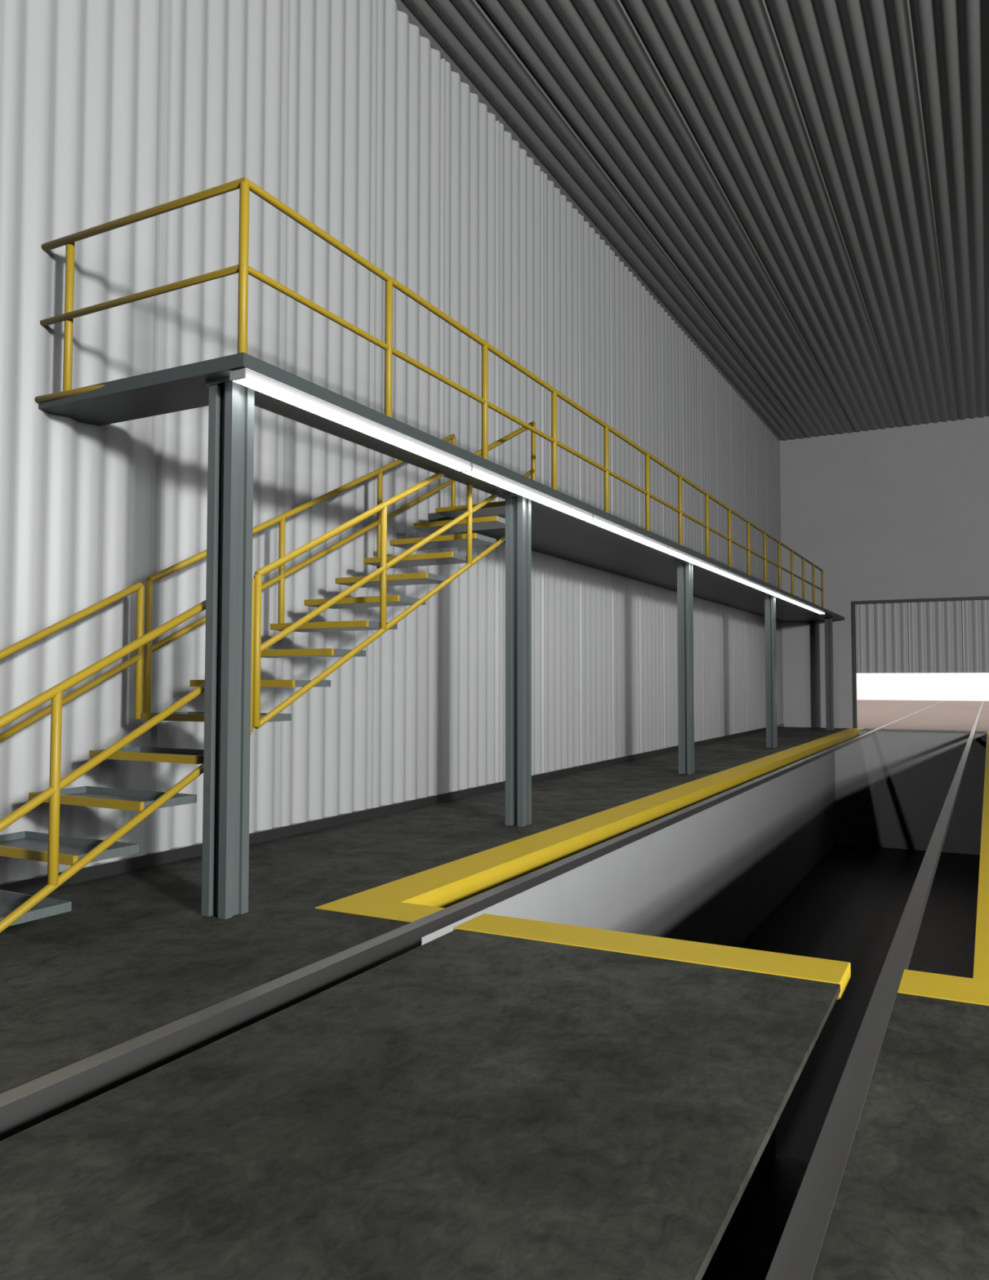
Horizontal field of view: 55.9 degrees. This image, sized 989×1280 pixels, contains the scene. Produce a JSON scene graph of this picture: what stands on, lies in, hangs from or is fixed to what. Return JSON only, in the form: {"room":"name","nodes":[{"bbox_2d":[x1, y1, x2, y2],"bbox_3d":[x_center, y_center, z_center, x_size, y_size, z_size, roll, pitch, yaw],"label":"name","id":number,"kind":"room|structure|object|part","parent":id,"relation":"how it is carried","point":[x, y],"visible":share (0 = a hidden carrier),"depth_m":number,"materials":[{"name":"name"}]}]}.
{"room":"train maintenance depot","nodes":[
{"label":"train maintenance depot","id":0,"kind":"room"},
{"bbox_2d":[0,0,782,884],"bbox_3d":[-0.026,-2.725,13.011,0.047,9.590,40.694,-1,-3,28],"label":"wall","id":1,"kind":"structure","parent":0,"point":[341,112],"depth_m":9.60,"materials":[{"name":"white metal"}]},
{"bbox_2d":[0,724,783,893],"bbox_3d":[-0.029,2.014,12.787,0.072,0.100,40.700,-1,-3,28],"label":"baseboard","id":2,"kind":"structure","parent":1,"relation":"attached to","point":[34,884],"depth_m":9.29,"materials":[{"name":"grey"}]},
{"bbox_2d":[0,726,988,1279],"bbox_3d":[8.205,2.357,8.501,18.760,0.950,40.880,-1,-3,28],"label":"floor","id":3,"kind":"structure","parent":0,"point":[464,1104],"depth_m":3.43,"materials":[{"name":"concrete"}]},
{"bbox_2d":[201,376,254,919],"bbox_3d":[-1.736,0.034,6.088,0.235,3.465,0.235,-1,-3,28],"label":"support column","id":4,"kind":"structure","parent":3,"relation":"on","point":[230,463],"depth_m":6.03,"materials":[{"name":"grey metal"}]},
{"bbox_3d":[-1.735,-1.682,6.163,0.235,0.030,0.235,-1,-3,28],"label":"cap plate","id":5,"kind":"part","parent":4,"relation":"part of","materials":[{"name":"grey paint"}]},
{"bbox_2d":[38,352,844,622],"bbox_3d":[3.969,-1.200,18.354,1.970,0.088,27.340,-1,-3,28],"label":"platform","id":6,"kind":"object","parent":4,"relation":"on","point":[555,533],"visible":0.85,"depth_m":8.75,"materials":[{"name":"grey paint"}]},
{"bbox_2d":[229,367,471,471],"bbox_3d":[-0.939,-1.618,7.149,0.125,0.068,2.901,-1,-3,28],"label":"strip light","id":7,"kind":"object","parent":6,"relation":"attached to","point":[246,377],"visible":1,"depth_m":6.75,"materials":[{"name":"white plastic"}]},
{"bbox_2d":[35,177,823,608],"bbox_3d":[2.977,-1.872,16.519,1.955,1.191,23.181,-1,-3,28],"label":"guard railing","id":8,"kind":"object","parent":6,"relation":"on","point":[244,184],"visible":0.84,"depth_m":6.95,"materials":[{"name":"yellow metal"}]},
{"bbox_3d":[-3.062,-2.320,6.709,0.058,1.115,0.060,-1,-3,28],"label":"post","id":9,"kind":"part","parent":8,"relation":"part of","materials":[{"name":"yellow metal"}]},
{"bbox_3d":[-2.789,-1.749,6.500,1.146,0.058,0.052,-1,-3,25],"label":"toe rail","id":10,"kind":"part","parent":8,"relation":"part of","materials":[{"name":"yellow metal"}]},
{"bbox_3d":[-1.588,-2.352,5.902,0.058,1.110,0.060,-1,-3,28],"label":"post","id":11,"kind":"part","parent":8,"relation":"part of","materials":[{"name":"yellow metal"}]},
{"bbox_3d":[-0.832,-2.285,7.326,0.058,1.103,0.060,-1,-3,28],"label":"post","id":12,"kind":"part","parent":8,"relation":"part of","materials":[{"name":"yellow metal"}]},
{"bbox_3d":[-0.091,-2.220,8.721,0.058,1.097,0.060,-1,-3,28],"label":"post","id":13,"kind":"part","parent":8,"relation":"part of","materials":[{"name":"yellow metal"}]},
{"bbox_3d":[0.646,-2.155,10.110,0.058,1.090,0.060,-1,-3,28],"label":"post","id":14,"kind":"part","parent":8,"relation":"part of","materials":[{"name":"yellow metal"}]},
{"bbox_3d":[1.378,-2.091,11.486,0.058,1.084,0.060,-1,-3,28],"label":"post","id":15,"kind":"part","parent":8,"relation":"part of","materials":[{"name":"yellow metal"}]},
{"bbox_3d":[2.107,-2.027,12.858,0.058,1.077,0.060,-1,-3,28],"label":"post","id":16,"kind":"part","parent":8,"relation":"part of","materials":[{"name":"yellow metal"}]},
{"bbox_3d":[2.831,-1.963,14.221,0.058,1.071,0.060,-1,-3,28],"label":"post","id":17,"kind":"part","parent":8,"relation":"part of","materials":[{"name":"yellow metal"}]},
{"bbox_3d":[3.548,-1.900,15.571,0.058,1.064,0.060,-1,-3,28],"label":"post","id":18,"kind":"part","parent":8,"relation":"part of","materials":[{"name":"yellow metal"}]},
{"bbox_3d":[4.263,-1.838,16.917,0.058,1.060,0.060,-1,-3,28],"label":"post","id":19,"kind":"part","parent":8,"relation":"part of","materials":[{"name":"yellow metal"}]},
{"bbox_3d":[4.971,-1.779,18.250,0.058,1.060,0.060,-1,-3,28],"label":"post","id":20,"kind":"part","parent":8,"relation":"part of","materials":[{"name":"yellow metal"}]},
{"bbox_3d":[5.681,-1.719,19.587,0.058,1.060,0.060,-1,-3,28],"label":"post","id":21,"kind":"part","parent":8,"relation":"part of","materials":[{"name":"yellow metal"}]},
{"bbox_3d":[6.393,-1.660,20.928,0.058,1.060,0.060,-1,-3,28],"label":"post","id":22,"kind":"part","parent":8,"relation":"part of","materials":[{"name":"yellow metal"}]},
{"bbox_3d":[7.103,-1.601,22.265,0.058,1.060,0.060,-1,-3,28],"label":"post","id":23,"kind":"part","parent":8,"relation":"part of","materials":[{"name":"yellow metal"}]},
{"bbox_3d":[7.818,-1.541,23.611,0.058,1.060,0.060,-1,-3,28],"label":"post","id":24,"kind":"part","parent":8,"relation":"part of","materials":[{"name":"yellow metal"}]},
{"bbox_3d":[8.530,-1.481,24.952,0.058,1.060,0.060,-1,-3,28],"label":"post","id":25,"kind":"part","parent":8,"relation":"part of","materials":[{"name":"yellow metal"}]},
{"bbox_3d":[9.234,-1.423,26.276,0.058,1.060,0.060,-1,-3,28],"label":"post","id":26,"kind":"part","parent":8,"relation":"part of","materials":[{"name":"yellow metal"}]},
{"bbox_2d":[462,462,592,520],"bbox_3d":[0.423,-1.504,9.713,0.125,0.068,2.901,-1,-3,28],"label":"strip light","id":27,"kind":"object","parent":6,"relation":"attached to","point":[480,473],"visible":0.84,"depth_m":9.45,"materials":[{"name":"white plastic"}]},
{"bbox_2d":[584,514,667,551],"bbox_3d":[1.785,-1.391,12.276,0.125,0.068,2.901,-1,-3,28],"label":"strip light","id":28,"kind":"object","parent":6,"relation":"attached to","point":[597,521],"visible":0.81,"depth_m":12.07,"materials":[{"name":"white plastic"}]},
{"bbox_2d":[662,546,719,571],"bbox_3d":[3.146,-1.277,14.840,0.125,0.068,2.901,-1,-3,28],"label":"strip light","id":29,"kind":"object","parent":6,"relation":"attached to","point":[673,552],"visible":0.84,"depth_m":14.68,"materials":[{"name":"white plastic"}]},
{"bbox_2d":[713,567,756,586],"bbox_3d":[4.508,-1.163,17.403,0.125,0.068,2.901,-1,-3,28],"label":"strip light","id":30,"kind":"object","parent":6,"relation":"attached to","point":[722,571],"visible":0.81,"depth_m":17.25,"materials":[{"name":"white plastic"}]},
{"bbox_2d":[752,582,784,598],"bbox_3d":[5.870,-1.049,19.967,0.125,0.068,2.901,-1,-3,28],"label":"strip light","id":31,"kind":"object","parent":6,"relation":"attached to","point":[759,587],"visible":0.84,"depth_m":19.86,"materials":[{"name":"white plastic"}]},
{"bbox_2d":[781,595,806,607],"bbox_3d":[7.231,-0.935,22.530,0.125,0.068,2.901,-1,-3,28],"label":"strip light","id":32,"kind":"object","parent":6,"relation":"attached to","point":[789,599],"visible":0.86,"depth_m":22.38,"materials":[{"name":"white plastic"}]},
{"bbox_2d":[804,604,824,613],"bbox_3d":[8.593,-0.822,25.094,0.125,0.068,2.901,-1,-3,28],"label":"strip light","id":33,"kind":"object","parent":6,"relation":"attached to","point":[809,607],"visible":0.84,"depth_m":24.95,"materials":[{"name":"white plastic"}]},
{"bbox_2d":[0,501,533,926],"bbox_3d":[-1.540,-0.003,8.048,1.061,3.304,6.520,-1,-3,28],"label":"stair","id":34,"kind":"structure","parent":3,"relation":"on","point":[25,845],"depth_m":6.95,"materials":[{"name":"metal"}]},
{"bbox_2d":[0,582,144,742],"bbox_3d":[-3.396,0.541,5.754,0.055,2.084,3.032,-1,-3,28],"label":"stair railing","id":35,"kind":"object","parent":34,"relation":"attached to","point":[139,588],"visible":1,"depth_m":6.73,"materials":[{"name":"yellow metal"}]},
{"bbox_3d":[-3.399,0.814,5.736,0.050,1.538,3.016,-1,-3,28],"label":"rail","id":36,"kind":"part","parent":35,"relation":"part of","materials":[{"name":"yellow metal"}]},
{"bbox_3d":[-3.399,0.269,5.760,0.054,1.541,3.018,-1,-3,28],"label":"rail","id":37,"kind":"part","parent":35,"relation":"part of","materials":[{"name":"yellow metal"}]},
{"bbox_3d":[-2.698,0.091,7.089,0.055,1.020,0.056,-1,-3,28],"label":"post","id":38,"kind":"part","parent":35,"relation":"part of","materials":[{"name":"yellow metal"}]},
{"bbox_2d":[0,577,254,933],"bbox_3d":[-2.393,0.719,5.225,0.055,2.464,2.952,-1,-3,28],"label":"stair railing","id":39,"kind":"object","parent":34,"relation":"attached to","point":[56,784],"visible":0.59,"depth_m":5.23,"materials":[{"name":"yellow metal"}]},
{"bbox_3d":[-2.429,0.815,5.153,0.055,1.075,0.056,-1,-3,28],"label":"post","id":40,"kind":"part","parent":39,"relation":"part of","materials":[{"name":"yellow metal"}]},
{"bbox_3d":[-2.339,1.263,5.303,0.050,1.384,2.682,-1,-3,28],"label":"rail","id":41,"kind":"part","parent":39,"relation":"part of","materials":[{"name":"yellow metal"}]},
{"bbox_3d":[-2.396,0.790,5.216,0.050,1.514,2.938,-1,-3,28],"label":"rail","id":42,"kind":"part","parent":39,"relation":"part of","materials":[{"name":"yellow metal"}]},
{"bbox_3d":[-2.396,0.246,5.240,0.054,1.516,2.940,-1,-3,28],"label":"rail","id":43,"kind":"part","parent":39,"relation":"part of","materials":[{"name":"yellow metal"}]},
{"bbox_3d":[-1.714,0.106,6.532,0.055,1.075,0.056,-1,-3,28],"label":"post","id":44,"kind":"part","parent":39,"relation":"part of","materials":[{"name":"yellow metal"}]},
{"bbox_2d":[142,434,455,712],"bbox_3d":[-1.581,-0.959,9.242,0.055,3.274,4.661,-1,-3,28],"label":"stair railing","id":45,"kind":"object","parent":34,"relation":"attached to","point":[148,648],"visible":0.66,"depth_m":8.52,"materials":[{"name":"yellow metal"}]},
{"bbox_3d":[-2.660,0.064,7.161,0.055,1.045,0.056,-1,-3,28],"label":"post","id":46,"kind":"part","parent":45,"relation":"part of","materials":[{"name":"yellow metal"}]},
{"bbox_3d":[-1.948,-0.604,8.535,0.055,1.045,0.056,-1,-3,28],"label":"post","id":47,"kind":"part","parent":45,"relation":"part of","materials":[{"name":"yellow metal"}]},
{"bbox_3d":[-1.581,-1.469,9.264,0.054,2.253,4.634,-1,-3,28],"label":"rail","id":48,"kind":"part","parent":45,"relation":"part of","materials":[{"name":"yellow metal"}]},
{"bbox_3d":[-1.581,-0.925,9.240,0.050,2.250,4.633,-1,-3,28],"label":"rail","id":49,"kind":"part","parent":45,"relation":"part of","materials":[{"name":"yellow metal"}]},
{"bbox_3d":[-1.223,-1.283,9.931,0.055,1.045,0.056,-1,-3,28],"label":"post","id":50,"kind":"part","parent":45,"relation":"part of","materials":[{"name":"yellow metal"}]},
{"bbox_3d":[-0.500,-2.017,11.325,0.055,0.930,0.056,-1,-3,28],"label":"post","id":51,"kind":"part","parent":45,"relation":"part of","materials":[{"name":"yellow metal"}]},
{"bbox_2d":[253,421,535,728],"bbox_3d":[-0.617,-0.941,8.645,0.055,3.319,4.590,-1,-3,28],"label":"stair railing","id":52,"kind":"object","parent":34,"relation":"attached to","point":[259,647],"visible":0.85,"depth_m":7.83,"materials":[{"name":"yellow metal"}]},
{"bbox_3d":[-1.681,0.074,6.596,0.055,1.080,0.056,-1,-3,28],"label":"post","id":53,"kind":"part","parent":52,"relation":"part of","materials":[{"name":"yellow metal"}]},
{"bbox_3d":[-0.704,-0.320,8.454,0.050,2.060,4.180,-1,-3,28],"label":"rail","id":54,"kind":"part","parent":52,"relation":"part of","materials":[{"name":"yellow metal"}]},
{"bbox_3d":[-0.953,-0.618,7.999,0.055,1.080,0.056,-1,-3,28],"label":"post","id":55,"kind":"part","parent":52,"relation":"part of","materials":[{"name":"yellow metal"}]},
{"bbox_3d":[-0.617,-1.476,8.668,0.054,2.248,4.562,-1,-3,28],"label":"rail","id":56,"kind":"part","parent":52,"relation":"part of","materials":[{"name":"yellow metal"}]},
{"bbox_3d":[-0.618,-0.931,8.644,0.050,2.245,4.561,-1,-3,28],"label":"rail","id":57,"kind":"part","parent":52,"relation":"part of","materials":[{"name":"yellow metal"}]},
{"bbox_3d":[-0.251,-1.285,9.352,0.055,1.080,0.056,-1,-3,28],"label":"post","id":58,"kind":"part","parent":52,"relation":"part of","materials":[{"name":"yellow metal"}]},
{"bbox_3d":[0.446,-2.033,10.698,0.055,0.908,0.056,-1,-3,28],"label":"post","id":59,"kind":"part","parent":52,"relation":"part of","materials":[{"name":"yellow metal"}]},
{"bbox_2d":[0,700,944,1141],"bbox_3d":[14.081,3.415,33.119,0.100,0.908,89.880,-1,-3,28],"label":"track rail","id":60,"kind":"object","parent":3,"relation":"on","point":[26,1105],"visible":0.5,"depth_m":4.44,"materials":[{"name":"metal"}]},
{"bbox_2d":[502,493,531,826],"bbox_3d":[0.252,0.200,9.829,0.235,3.465,0.235,-1,-3,28],"label":"support column","id":61,"kind":"structure","parent":3,"relation":"on","point":[517,507],"depth_m":9.77,"materials":[{"name":"grey metal"}]},
{"bbox_3d":[0.253,-1.516,9.905,0.235,0.030,0.235,-1,-3,28],"label":"cap plate","id":62,"kind":"part","parent":61,"relation":"part of","materials":[{"name":"grey paint"}]},
{"bbox_2d":[315,728,864,922],"bbox_3d":[5.438,2.396,17.797,0.773,0.226,26.803,-1,-3,28],"label":"edging","id":63,"kind":"object","parent":3,"relation":"on","point":[414,897],"visible":0.7,"depth_m":8.45,"materials":[{"name":"yellow paint"}]},
{"bbox_2d":[453,913,850,1000],"bbox_3d":[0.822,1.775,5.312,2.225,0.091,0.391,-1,-3,28],"label":"edging","id":64,"kind":"object","parent":3,"relation":"on","point":[833,971],"visible":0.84,"depth_m":5.22,"materials":[{"name":"yellow paint"}]},
{"bbox_2d":[675,560,694,774],"bbox_3d":[3.125,0.440,15.239,0.235,3.465,0.235,-1,-3,28],"label":"support column","id":65,"kind":"structure","parent":3,"relation":"on","point":[684,568],"depth_m":15.17,"materials":[{"name":"grey metal"}]},
{"bbox_3d":[3.126,-1.276,15.315,0.235,0.030,0.235,-1,-3,28],"label":"cap plate","id":66,"kind":"part","parent":65,"relation":"part of","materials":[{"name":"grey paint"}]},
{"bbox_2d":[763,594,777,747],"bbox_3d":[6.275,0.703,21.169,0.235,3.465,0.235,-1,-3,28],"label":"support column","id":67,"kind":"structure","parent":3,"relation":"on","point":[769,600],"depth_m":21.10,"materials":[{"name":"grey metal"}]},
{"bbox_2d":[823,617,833,729],"bbox_3d":[10.353,1.044,28.847,0.235,3.465,0.235,-1,-3,28],"label":"support column","id":68,"kind":"structure","parent":3,"relation":"on","point":[828,621],"depth_m":28.78,"materials":[{"name":"grey metal"}]},
{"bbox_2d":[764,701,983,1279],"bbox_3d":[16.435,3.362,31.871,0.100,0.908,89.880,-1,-3,28],"label":"track rail","id":69,"kind":"object","parent":3,"relation":"on","point":[797,1253],"visible":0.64,"depth_m":3.36,"materials":[{"name":"metal"}]},
{"bbox_2d":[897,731,988,1005],"bbox_3d":[8.510,2.256,16.104,0.708,0.091,26.683,-1,-3,28],"label":"edging","id":70,"kind":"object","parent":3,"relation":"on","point":[975,990],"visible":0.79,"depth_m":4.75,"materials":[{"name":"yellow paint"}]},
{"bbox_2d":[394,0,988,440],"bbox_3d":[8.193,-7.639,8.906,18.746,0.047,40.800,-1,-3,28],"label":"ceiling","id":71,"kind":"structure","parent":0,"point":[801,186],"depth_m":14.47,"materials":[{"name":"metal"}]},
{"bbox_2d":[421,730,986,947],"bbox_3d":[6.626,3.948,16.236,5.120,3.448,25.583,-1,-3,28],"label":"wall","id":72,"kind":"structure","parent":0,"point":[713,875],"depth_m":19.48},
{"bbox_2d":[737,844,979,1162],"bbox_3d":[6.625,5.721,16.159,5.120,0.100,25.583,-1,-3,28],"label":"floor","id":73,"kind":"structure","parent":0,"point":[850,907],"depth_m":18.39,"materials":[{"name":"grey concrete"}]},
{"bbox_2d":[779,415,988,728],"bbox_3d":[17.747,-2.131,26.692,18.760,9.630,0.180,-1,-3,28],"label":"wall","id":74,"kind":"structure","parent":0,"point":[895,513],"depth_m":29.76,"materials":[{"name":"grey paint"}]},
{"bbox_2d":[851,595,988,728],"bbox_3d":[13.278,0.750,28.878,4.100,4.060,0.195,-1,-3,28],"label":"door","id":75,"kind":"structure","parent":74,"relation":"in","point":[940,634],"depth_m":29.00,"materials":[{"name":"white metal"}]},
{"bbox_2d":[854,599,988,673],"bbox_3d":[13.305,-0.117,28.978,3.989,2.280,0.062,-1,-3,28],"label":"roller shutter","id":76,"kind":"object","parent":75,"relation":"hanging from","point":[934,636],"depth_m":28.96,"materials":[{"name":"grey metal"}]},
{"label":"outside","id":77,"kind":"structure","parent":0,"visible":0},
{"bbox_2d":[856,699,988,731],"bbox_3d":[22.037,3.961,52.076,130.000,0.296,49.120,-1,-3,28],"label":"ground","id":78,"kind":"structure","parent":77,"point":[947,715],"depth_m":42.08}
]}

